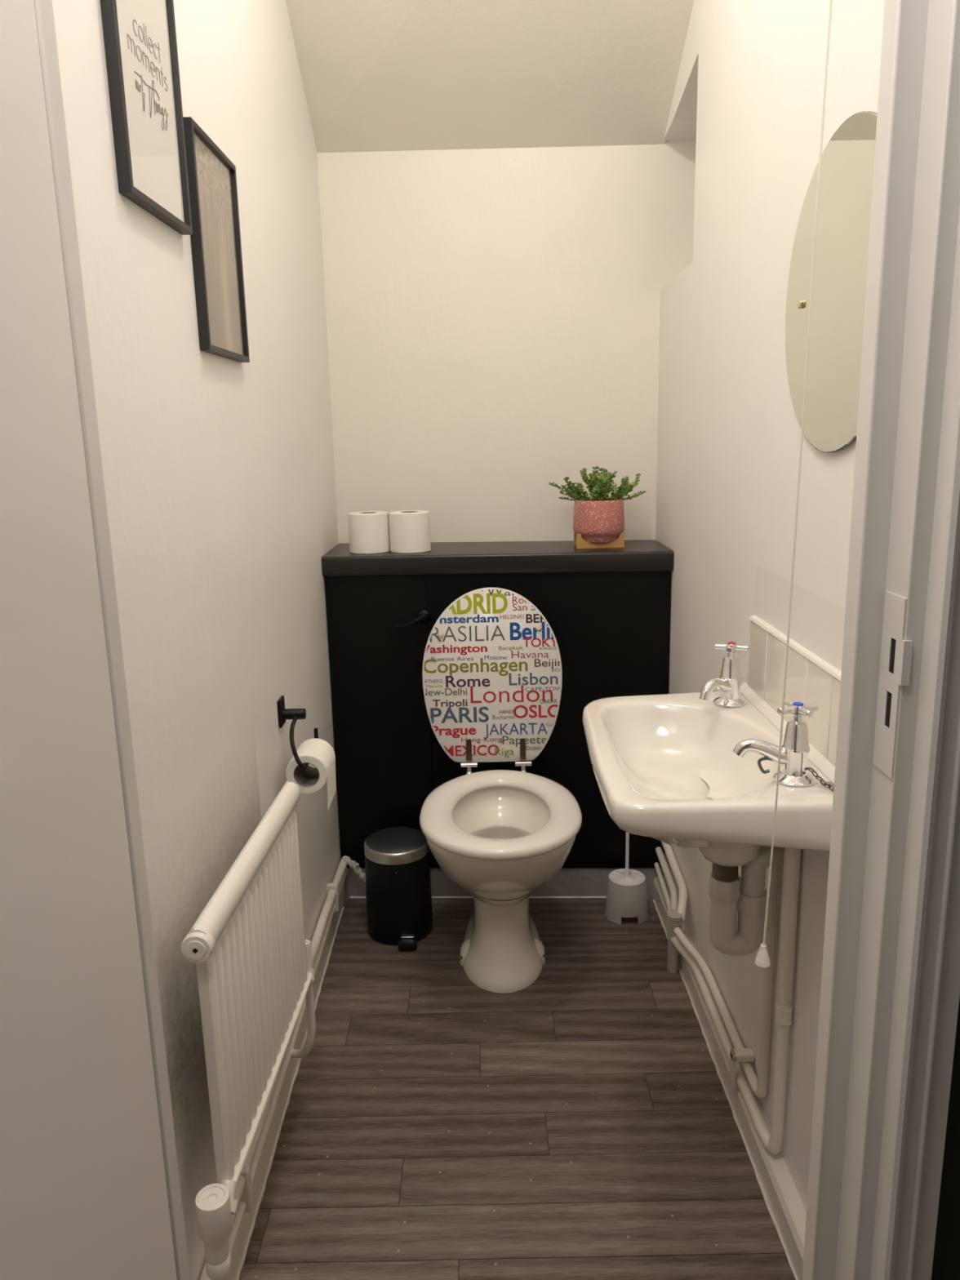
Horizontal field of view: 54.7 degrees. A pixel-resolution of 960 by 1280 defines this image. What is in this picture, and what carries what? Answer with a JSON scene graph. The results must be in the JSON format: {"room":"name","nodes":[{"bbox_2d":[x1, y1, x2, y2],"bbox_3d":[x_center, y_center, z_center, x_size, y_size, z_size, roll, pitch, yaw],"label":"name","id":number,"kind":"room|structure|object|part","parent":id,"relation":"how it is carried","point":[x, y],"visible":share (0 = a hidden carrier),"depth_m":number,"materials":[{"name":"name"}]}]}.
{"room":"bathroom","nodes":[
{"label":"bathroom","id":0,"kind":"room"},
{"bbox_2d":[52,0,341,1279],"bbox_3d":[-0.448,-0.370,1.665,0.100,2.460,1.943,-1,13,0],"label":"wall","id":1,"kind":"structure","parent":0,"point":[219,472],"depth_m":1.35,"materials":[{"name":"paint"}]},
{"bbox_2d":[33,0,190,1279],"bbox_3d":[-0.328,0.023,0.716,0.054,2.100,0.105,6,14,28],"label":"door frame","id":2,"kind":"structure","parent":1,"relation":"attached to","point":[44,14],"depth_m":0.73,"materials":[{"name":"white paint"}]},
{"bbox_2d":[0,0,177,1279],"bbox_3d":[-0.311,0.128,0.451,0.045,1.992,0.587,-1,13,0],"label":"door","id":3,"kind":"structure","parent":2,"relation":"attached to","point":[83,1192],"depth_m":0.63,"materials":[{"name":"white paint"}]},
{"bbox_2d":[99,0,192,235],"bbox_3d":[-0.399,-0.677,1.111,0.014,0.315,0.227,-1,13,0],"label":"framed print","id":4,"kind":"object","parent":1,"relation":"attached to","point":[140,36],"visible":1,"depth_m":1.11,"materials":[{"name":"black"}]},
{"bbox_2d":[182,116,249,362],"bbox_3d":[-0.396,-0.587,1.407,0.014,0.303,0.237,-1,13,0],"label":"framed print","id":5,"kind":"object","parent":1,"relation":"attached to","point":[215,238],"visible":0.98,"depth_m":1.39,"materials":[{"name":"black"}]},
{"bbox_2d":[181,780,315,1279],"bbox_3d":[-0.338,0.611,1.397,0.081,0.657,0.613,-1,13,1],"label":"radiator","id":6,"kind":"object","parent":1,"relation":"attached to","point":[251,952],"visible":1,"depth_m":1.27,"materials":[{"name":"white metal"}]},
{"bbox_3d":[-0.321,0.477,1.374,0.018,0.343,0.466,-1,13,2],"label":"fluted panel","id":7,"kind":"part","parent":6,"relation":"part of","materials":[{"name":"white paint"}]},
{"bbox_2d":[200,855,346,1279],"bbox_3d":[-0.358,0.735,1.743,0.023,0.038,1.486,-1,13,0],"label":"baseboard","id":8,"kind":"structure","parent":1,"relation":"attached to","point":[317,935],"depth_m":1.64,"materials":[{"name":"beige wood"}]},
{"bbox_2d":[240,1165,253,1212],"bbox_3d":[-0.358,0.826,1.396,0.028,0.071,0.016,-1,13,0],"label":"clip","id":9,"kind":"object","parent":8,"relation":"attached to","point":[246,1196],"visible":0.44,"depth_m":1.39,"materials":[{"name":"beige plastic"}]},
{"bbox_2d":[326,883,339,911],"bbox_3d":[-0.360,0.631,2.275,0.028,0.071,0.016,-1,13,0],"label":"clip","id":10,"kind":"object","parent":8,"relation":"attached to","point":[329,886],"visible":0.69,"depth_m":2.27,"materials":[{"name":"beige plastic"}]},
{"bbox_2d":[342,856,365,884],"bbox_3d":[-0.321,0.602,2.425,0.086,0.060,0.024,7,15,35],"label":"stub","id":11,"kind":"object","parent":8,"relation":"attached to","point":[353,864],"visible":0.78,"depth_m":2.42,"materials":[{"name":"beige metal"}]},
{"bbox_2d":[228,866,347,1257],"bbox_3d":[-0.358,0.770,1.750,0.016,0.020,1.485,-1,13,0],"label":"pipe","id":12,"kind":"object","parent":1,"relation":"attached to","point":[242,1206],"visible":0.52,"depth_m":1.61,"materials":[{"name":"beige metal"}]},
{"bbox_2d":[276,695,318,769],"bbox_3d":[-0.353,0.172,1.767,0.064,0.111,0.149,-1,13,0],"label":"holder","id":13,"kind":"object","parent":1,"relation":"attached to","point":[283,713],"visible":0.79,"depth_m":1.78,"materials":[{"name":"black metal"}]},
{"bbox_3d":[-0.360,0.143,1.793,0.044,0.021,0.021,-1,13,0],"label":"post","id":14,"kind":"part","parent":13,"relation":"part of","materials":[{"name":"black metal"}]},
{"bbox_3d":[-0.339,0.187,1.770,0.035,0.080,0.149,-1,13,0],"label":"arm","id":15,"kind":"part","parent":13,"relation":"part of","materials":[{"name":"black metal"}]},
{"bbox_2d":[285,737,336,809],"bbox_3d":[-0.323,0.257,1.786,0.077,0.110,0.100,-1,13,0],"label":"toilet roll","id":16,"kind":"object","parent":13,"relation":"hanging from","point":[318,753],"visible":0.91,"depth_m":1.75,"materials":[{"name":"white paper"}]},
{"bbox_2d":[285,0,693,152],"bbox_3d":[-0.026,-1.430,1.865,0.948,0.675,1.130,-1,13,0],"label":"ceiling","id":17,"kind":"structure","parent":0,"point":[377,75],"depth_m":2.12,"materials":[{"name":"paint"}]},
{"bbox_2d":[343,867,664,897],"bbox_3d":[0.059,0.648,2.503,0.866,0.088,0.026,-1,13,3],"label":"baseboard","id":18,"kind":"structure","parent":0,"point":[567,882],"depth_m":2.49,"materials":[{"name":"grey paint"}]},
{"bbox_2d":[350,896,648,898],"bbox_3d":[0.048,0.693,2.500,0.801,0.006,0.008,-1,13,3],"label":"sealant","id":19,"kind":"structure","parent":18,"relation":"attached to","point":[363,897],"depth_m":2.49,"materials":[{"name":"white paint"}]},
{"bbox_2d":[317,140,696,780],"bbox_3d":[0.337,-0.395,2.530,1.682,2.100,0.100,0,13,6],"label":"wall","id":20,"kind":"structure","parent":0,"point":[492,315],"depth_m":2.42,"materials":[{"name":"paint"}]},
{"bbox_2d":[321,539,673,868],"bbox_3d":[0.048,0.171,2.503,0.875,0.844,0.303,-1,13,3],"label":"cistern boxing","id":21,"kind":"object","parent":20,"relation":"attached to","point":[606,611],"visible":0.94,"depth_m":2.35,"materials":[{"name":"black wood"}]},
{"bbox_2d":[347,511,390,554],"bbox_3d":[-0.282,-0.274,2.364,0.103,0.099,0.103,-1,13,0],"label":"toilet roll","id":22,"kind":"object","parent":21,"relation":"on","point":[368,531],"visible":1,"depth_m":2.32,"materials":[{"name":"white paper"}]},
{"bbox_3d":[-0.254,0.222,2.413,0.254,0.796,0.018,-1,13,3],"label":"panel","id":23,"kind":"part","parent":21,"relation":"part of","materials":[{"name":"black wood"}]},
{"bbox_2d":[388,510,431,553],"bbox_3d":[-0.178,-0.276,2.360,0.103,0.099,0.103,2,13,15],"label":"toilet roll","id":24,"kind":"object","parent":21,"relation":"on","point":[409,530],"visible":1,"depth_m":2.32,"materials":[{"name":"white paper"}]},
{"bbox_3d":[-0.168,-0.052,2.322,0.092,0.047,0.029,-1,13,0],"label":"flush lever","id":25,"kind":"part","parent":21,"relation":"part of","materials":[{"name":"black"}]},
{"bbox_2d":[321,539,673,576],"bbox_3d":[0.040,-0.219,2.422,0.875,0.048,0.294,-1,13,3],"label":"shelf","id":26,"kind":"object","parent":21,"relation":"attached to","point":[645,557],"depth_m":2.29,"materials":[{"name":"black wood"}]},
{"bbox_3d":[0.177,0.217,2.394,0.607,0.796,0.019,-1,13,3],"label":"panel","id":27,"kind":"part","parent":21,"relation":"part of","materials":[{"name":"black wood"}]},
{"bbox_2d":[573,532,624,548],"bbox_3d":[0.303,-0.258,2.376,0.120,0.036,0.074,-1,13,0],"label":"plant stand","id":28,"kind":"object","parent":21,"relation":"on","point":[580,543],"visible":0.62,"depth_m":2.34,"materials":[{"name":"brown wood"}]},
{"bbox_2d":[548,466,645,542],"bbox_3d":[0.292,-0.345,2.353,0.233,0.189,0.137,-1,13,0],"label":"potted plant","id":29,"kind":"object","parent":28,"relation":"on","point":[597,519],"visible":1,"depth_m":2.33,"materials":[{"name":"green plant"}]},
{"bbox_3d":[0.302,-0.305,2.366,0.130,0.106,0.130,-1,13,0],"label":"pot","id":30,"kind":"part","parent":29,"relation":"part of","materials":[{"name":"pink ceramic"}]},
{"bbox_2d":[653,862,671,911],"bbox_3d":[0.459,0.635,2.304,0.023,0.026,0.315,0,13,5],"label":"supply pipe","id":31,"kind":"object","parent":21,"relation":"attached to","point":[665,893],"visible":0.56,"depth_m":2.34,"materials":[{"name":"beige"}]},
{"bbox_2d":[655,846,678,909],"bbox_3d":[0.466,0.598,2.291,0.030,0.038,0.326,0,13,4],"label":"supply pipe","id":32,"kind":"object","parent":21,"relation":"attached to","point":[669,879],"visible":0.92,"depth_m":2.29,"materials":[{"name":"beige metal"}]},
{"bbox_2d":[661,841,687,922],"bbox_3d":[0.472,0.568,2.272,0.035,0.086,0.350,-1,13,3],"label":"supply pipe","id":33,"kind":"object","parent":21,"relation":"attached to","point":[682,897],"visible":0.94,"depth_m":2.20,"materials":[{"name":"beige"}]},
{"bbox_2d":[239,897,795,1279],"bbox_3d":[0.025,1.072,0.804,2.600,0.002,4.305,-1,13,0],"label":"floor","id":34,"kind":"structure","parent":0,"point":[577,1122],"depth_m":1.67,"materials":[{"name":"brown laminate"}]},
{"bbox_2d":[235,906,344,1279],"bbox_3d":[-0.362,0.875,1.725,0.008,0.005,1.520,-1,13,0],"label":"sealant","id":35,"kind":"structure","parent":34,"relation":"on","point":[242,1260],"depth_m":1.65,"materials":[{"name":"white paint"}]},
{"bbox_2d":[364,826,432,951],"bbox_3d":[-0.197,0.610,2.319,0.183,0.253,0.166,8,16,36],"label":"pedal bin","id":36,"kind":"object","parent":34,"relation":"on","point":[399,911],"visible":0.99,"depth_m":2.26,"materials":[{"name":"black metal"}]},
{"bbox_3d":[-0.207,0.490,2.297,0.151,0.009,0.151,-1,13,0],"label":"lid","id":37,"kind":"part","parent":36,"relation":"part of","materials":[{"name":"grey metal"}]},
{"bbox_3d":[-0.207,0.509,2.301,0.160,0.029,0.160,-1,13,0],"label":"lid","id":38,"kind":"part","parent":36,"relation":"part of","materials":[{"name":"silver metal"}]},
{"bbox_3d":[-0.176,0.720,2.260,0.032,0.002,0.014,-1,13,0],"label":"pedal trim","id":39,"kind":"part","parent":36,"relation":"part of","materials":[{"name":"silver metal"}]},
{"bbox_2d":[419,586,582,993],"bbox_3d":[0.043,0.345,2.104,0.362,0.853,0.563,-1,13,0],"label":"toilet","id":40,"kind":"object","parent":34,"relation":"on","point":[492,672],"visible":1,"depth_m":2.24,"materials":[{"name":"white ceramic"}]},
{"bbox_3d":[0.030,0.087,2.296,0.345,0.432,0.072,-1,13,0],"label":"lid","id":41,"kind":"part","parent":40,"relation":"part of","materials":[{"name":"white"}]},
{"bbox_3d":[0.045,0.376,2.061,0.354,0.024,0.462,-1,13,0],"label":"seat","id":42,"kind":"part","parent":40,"relation":"part of","materials":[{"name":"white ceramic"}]},
{"bbox_2d":[604,875,648,924],"bbox_3d":[0.378,0.659,2.391,0.113,0.100,0.111,-1,13,0],"label":"brush holder","id":43,"kind":"object","parent":34,"relation":"on","point":[620,901],"visible":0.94,"depth_m":2.35,"materials":[{"name":"white plastic"}]},
{"bbox_2d":[608,831,645,887],"bbox_3d":[0.374,0.511,2.357,0.094,0.375,0.094,-1,13,0],"label":"toilet brush","id":44,"kind":"object","parent":43,"relation":"in","point":[625,877],"visible":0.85,"depth_m":2.37,"materials":[{"name":"white plastic"}]},
{"bbox_3d":[0.373,0.468,2.348,0.011,0.287,0.012,11,17,44],"label":"handle","id":45,"kind":"part","parent":44,"relation":"part of","materials":[{"name":"white plastic"}]},
{"bbox_2d":[666,908,682,973],"bbox_3d":[0.446,0.694,2.132,0.034,0.143,0.044,-1,13,0],"label":"pipe lagging","id":46,"kind":"object","parent":34,"relation":"on","point":[674,920],"visible":0.88,"depth_m":2.12,"materials":[{"name":"beige plastic"}]},
{"bbox_2d":[653,899,798,1279],"bbox_3d":[0.463,0.857,1.723,0.008,0.005,1.520,-1,13,0],"label":"sealant","id":47,"kind":"structure","parent":34,"relation":"on","point":[771,1212],"depth_m":1.66,"materials":[{"name":"white paint"}]},
{"bbox_2d":[655,0,884,1211],"bbox_3d":[0.816,-0.379,1.581,0.700,2.460,1.777,-1,13,0],"label":"wall","id":48,"kind":"structure","parent":0,"point":[748,91],"depth_m":1.58,"materials":[{"name":"paint"}]},
{"bbox_2d":[582,640,834,866],"bbox_3d":[0.315,0.191,1.404,0.307,0.300,0.525,-1,13,0],"label":"washbasin","id":49,"kind":"object","parent":48,"relation":"attached to","point":[699,770],"visible":0.98,"depth_m":1.38,"materials":[{"name":"white ceramic"}]},
{"bbox_2d":[699,640,748,707],"bbox_3d":[0.402,0.058,1.541,0.089,0.105,0.083,-1,13,0],"label":"tap","id":50,"kind":"object","parent":49,"relation":"on","point":[728,684],"depth_m":1.54,"materials":[{"name":"silver metal"}]},
{"bbox_2d":[708,846,784,955],"bbox_3d":[0.421,0.405,1.453,0.128,0.191,0.049,-1,13,0],"label":"trap","id":51,"kind":"object","parent":49,"relation":"attached to","point":[728,893],"visible":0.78,"depth_m":1.44,"materials":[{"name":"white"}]},
{"bbox_2d":[733,698,818,786],"bbox_3d":[0.385,0.133,1.208,0.107,0.105,0.055,-1,13,0],"label":"tap","id":52,"kind":"object","parent":49,"relation":"on","point":[795,748],"depth_m":1.20,"materials":[{"name":"silver metal"}]},
{"bbox_2d":[807,767,834,791],"bbox_3d":[0.443,0.181,1.183,0.008,0.018,0.070,-7,14,-23],"label":"chain","id":53,"kind":"object","parent":49,"relation":"on","point":[824,784],"visible":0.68,"depth_m":1.19,"materials":[{"name":"grey metal"}]},
{"bbox_2d":[673,865,779,1097],"bbox_3d":[0.468,0.468,1.778,0.039,0.544,0.538,-2,13,-4],"label":"supply pipe","id":54,"kind":"object","parent":48,"relation":"attached to","point":[758,1085],"visible":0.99,"depth_m":1.56,"materials":[{"name":"beige"}]},
{"bbox_2d":[653,875,806,1279],"bbox_3d":[0.478,0.825,1.726,0.029,0.062,1.540,-1,13,0],"label":"baseboard","id":55,"kind":"structure","parent":48,"relation":"attached to","point":[789,1213],"depth_m":1.54,"materials":[{"name":"white paint"}]},
{"bbox_2d":[668,847,800,1154],"bbox_3d":[0.462,0.487,1.747,0.042,0.577,0.658,-2,13,-3],"label":"supply pipe","id":56,"kind":"object","parent":48,"relation":"attached to","point":[772,1140],"visible":0.91,"depth_m":1.45,"materials":[{"name":"beige metal"}]},
{"bbox_2d":[728,1048,755,1090],"bbox_3d":[0.471,0.772,1.671,0.040,0.072,0.022,-1,13,0],"label":"bracket","id":57,"kind":"object","parent":48,"relation":"attached to","point":[737,1055],"visible":1,"depth_m":1.66,"materials":[{"name":"beige plastic"}]},
{"bbox_2d":[739,614,841,783],"bbox_3d":[0.466,0.084,1.346,0.020,0.138,0.590,-1,13,0],"label":"tile backsplash","id":58,"kind":"structure","parent":48,"relation":"attached to","point":[810,679],"depth_m":1.38,"materials":[{"name":"beige tile"}]},
{"bbox_2d":[785,111,877,452],"bbox_3d":[0.458,-0.445,1.188,0.011,0.402,0.402,-1,13,-1],"label":"wall mirror","id":59,"kind":"object","parent":48,"relation":"attached to","point":[847,159],"visible":0.7,"depth_m":1.20,"materials":[{"name":"silver mirror"}]},
{"bbox_2d":[931,999,959,1279],"bbox_3d":[-0.002,-0.162,0.685,2.500,2.460,0.063,-1,13,0],"label":"wall","id":60,"kind":"structure","parent":0,"point":[946,1260],"depth_m":0.80,"materials":[{"name":"paint"}]},
{"bbox_2d":[802,0,959,1279],"bbox_3d":[0.331,0.009,0.713,0.057,2.100,0.105,-8,14,-28],"label":"door frame","id":61,"kind":"structure","parent":60,"relation":"attached to","point":[889,1004],"depth_m":0.71,"materials":[{"name":"white paint"}]},
{"bbox_3d":[0.317,0.035,0.711,0.006,0.140,0.038,-1,13,0],"label":"strike plate","id":62,"kind":"part","parent":61,"relation":"part of","materials":[{"name":"white paint"}]},
{"bbox_3d":[0.352,0.015,0.679,0.048,2.100,0.025,-1,13,0],"label":"architrave","id":63,"kind":"part","parent":61,"relation":"part of","materials":[{"name":"white paint"}]},
{"bbox_3d":[0.108,-1.513,0.945,1.264,0.060,1.159,-1,13,0],"label":"ceiling","id":64,"kind":"structure","parent":0,"visible":0},
{"bbox_2d":[754,0,832,968],"bbox_3d":[0.341,-0.521,0.940,0.047,1.886,0.019,-1,13,0],"label":"pull cord","id":65,"kind":"object","parent":64,"relation":"hanging from","point":[762,960],"visible":1,"depth_m":1.02,"materials":[{"name":"beige fabric"}]},
{"bbox_3d":[0.348,0.387,1.142,0.019,0.027,0.019,-1,13,0],"label":"knob","id":66,"kind":"part","parent":65,"relation":"part of","materials":[{"name":"white plastic"}]}
]}

